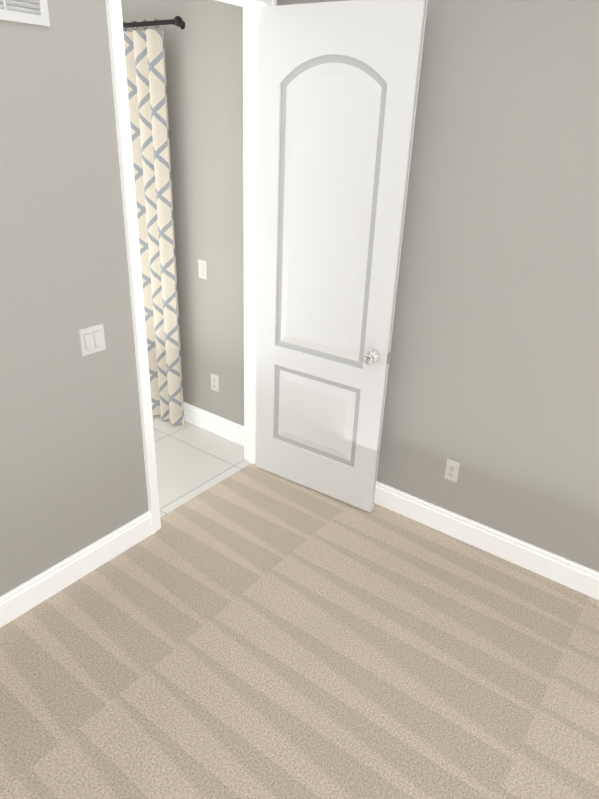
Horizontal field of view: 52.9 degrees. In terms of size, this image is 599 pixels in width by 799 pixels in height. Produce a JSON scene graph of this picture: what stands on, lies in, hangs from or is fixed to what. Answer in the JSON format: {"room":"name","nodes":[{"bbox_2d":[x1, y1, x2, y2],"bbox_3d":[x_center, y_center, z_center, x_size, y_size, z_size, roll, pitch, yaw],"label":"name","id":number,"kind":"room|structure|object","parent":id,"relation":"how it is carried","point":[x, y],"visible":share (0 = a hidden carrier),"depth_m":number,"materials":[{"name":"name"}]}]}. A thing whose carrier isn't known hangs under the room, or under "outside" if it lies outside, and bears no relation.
{"room":"empty bedroom","nodes":[
{"label":"empty bedroom","id":0,"kind":"room"},
{"bbox_2d":[0,0,282,596],"bbox_3d":[-1.299,-0.289,1.898,0.120,2.740,3.760,20,30,32],"label":"wall","id":1,"kind":"structure","parent":0,"point":[72,473],"depth_m":2.32,"materials":[{"name":"grey paint"}]},
{"bbox_2d":[0,0,49,26],"bbox_3d":[-0.907,-1.328,1.808,0.012,0.325,0.295,20,30,32],"label":"air vent","id":2,"kind":"object","parent":1,"relation":"in","point":[34,12],"visible":1,"depth_m":1.91,"materials":[{"name":"white metal"}]},
{"bbox_2d":[0,511,152,627],"bbox_3d":[-1.583,1.062,2.064,0.015,0.135,2.738,20,30,32],"label":"baseboard","id":3,"kind":"structure","parent":1,"relation":"attached to","point":[21,599],"depth_m":2.72,"materials":[{"name":"white wood"}]},
{"bbox_2d":[79,324,105,356],"bbox_3d":[-0.847,-0.243,2.475,0.010,0.114,0.116,20,30,32],"label":"light switch","id":4,"kind":"object","parent":1,"relation":"attached to","point":[92,339],"visible":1,"depth_m":2.47,"materials":[{"name":"white plastic"}]},
{"bbox_2d":[105,0,276,533],"bbox_3d":[-0.489,-0.598,2.941,0.160,2.472,0.924,20,30,32],"label":"door frame","id":5,"kind":"structure","parent":1,"relation":"attached to","point":[250,76],"depth_m":2.82,"materials":[{"name":"white wood"}]},
{"bbox_2d":[256,0,427,512],"bbox_3d":[0.108,-0.568,3.002,0.802,2.385,0.149,18,29,30],"label":"door","id":6,"kind":"structure","parent":1,"relation":"in","point":[338,84],"depth_m":2.86,"materials":[{"name":"white wood"}]},
{"bbox_2d":[152,414,250,516],"bbox_3d":[-3.224,0.296,3.810,4.780,0.078,4.100,20,30,32],"label":"floor","id":7,"kind":"structure","parent":0,"point":[192,460],"depth_m":3.76,"materials":[{"name":"white tile"}]},
{"bbox_2d":[0,463,598,798],"bbox_3d":[1.054,1.813,0.942,5.960,0.080,4.100,20,30,32],"label":"floor carpet","id":8,"kind":"object","parent":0,"point":[251,631],"depth_m":2.37,"materials":[{"name":"beige carpet"}]},
{"bbox_2d":[121,0,598,571],"bbox_3d":[0.371,-0.757,3.037,10.740,2.740,0.220,20,30,32],"label":"wall","id":9,"kind":"structure","parent":0,"point":[493,378],"depth_m":2.69,"materials":[{"name":"grey paint"}]},
{"bbox_2d":[123,16,184,28],"bbox_3d":[-2.046,-2.443,4.054,3.708,0.048,0.134,20,30,32],"label":"curtain rod","id":10,"kind":"object","parent":9,"relation":"attached to","point":[177,21],"visible":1,"depth_m":3.12,"materials":[{"name":"black metal"}]},
{"bbox_2d":[123,19,184,424],"bbox_3d":[-0.994,-0.975,3.769,0.600,2.373,0.082,20,30,32],"label":"curtain","id":11,"kind":"object","parent":10,"relation":"hanging from","point":[146,78],"visible":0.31,"depth_m":3.60,"materials":[{"name":"fabric"}]},
{"bbox_2d":[198,259,206,278],"bbox_3d":[-0.592,-0.790,3.661,0.070,0.114,0.010,20,30,32],"label":"light switch","id":12,"kind":"object","parent":9,"relation":"attached to","point":[202,268],"visible":1,"depth_m":3.66,"materials":[{"name":"white plastic"}]},
{"bbox_2d":[184,402,243,445],"bbox_3d":[-0.870,0.060,4.258,1.520,0.135,0.015,20,30,32],"label":"baseboard","id":13,"kind":"structure","parent":9,"relation":"attached to","point":[217,425],"depth_m":4.03,"materials":[{"name":"white wood"}]},
{"bbox_2d":[211,374,218,391],"bbox_3d":[-0.554,-0.107,3.929,0.070,0.114,0.008,20,30,32],"label":"outlet","id":14,"kind":"object","parent":9,"relation":"attached to","point":[214,382],"visible":1,"depth_m":3.92,"materials":[{"name":"white plastic"}]},
{"bbox_2d":[444,459,459,482],"bbox_3d":[0.768,0.362,3.042,0.070,0.114,0.008,20,30,32],"label":"electrical outlet","id":15,"kind":"object","parent":9,"relation":"attached to","point":[452,470],"visible":1,"depth_m":3.04,"materials":[{"name":"white plastic"}]},
{"bbox_2d":[374,481,598,599],"bbox_3d":[2.126,1.130,2.235,5.780,0.135,0.040,20,30,32],"label":"baseboard","id":16,"kind":"structure","parent":9,"relation":"attached to","point":[580,578],"depth_m":3.02,"materials":[{"name":"white wood"}]}
]}

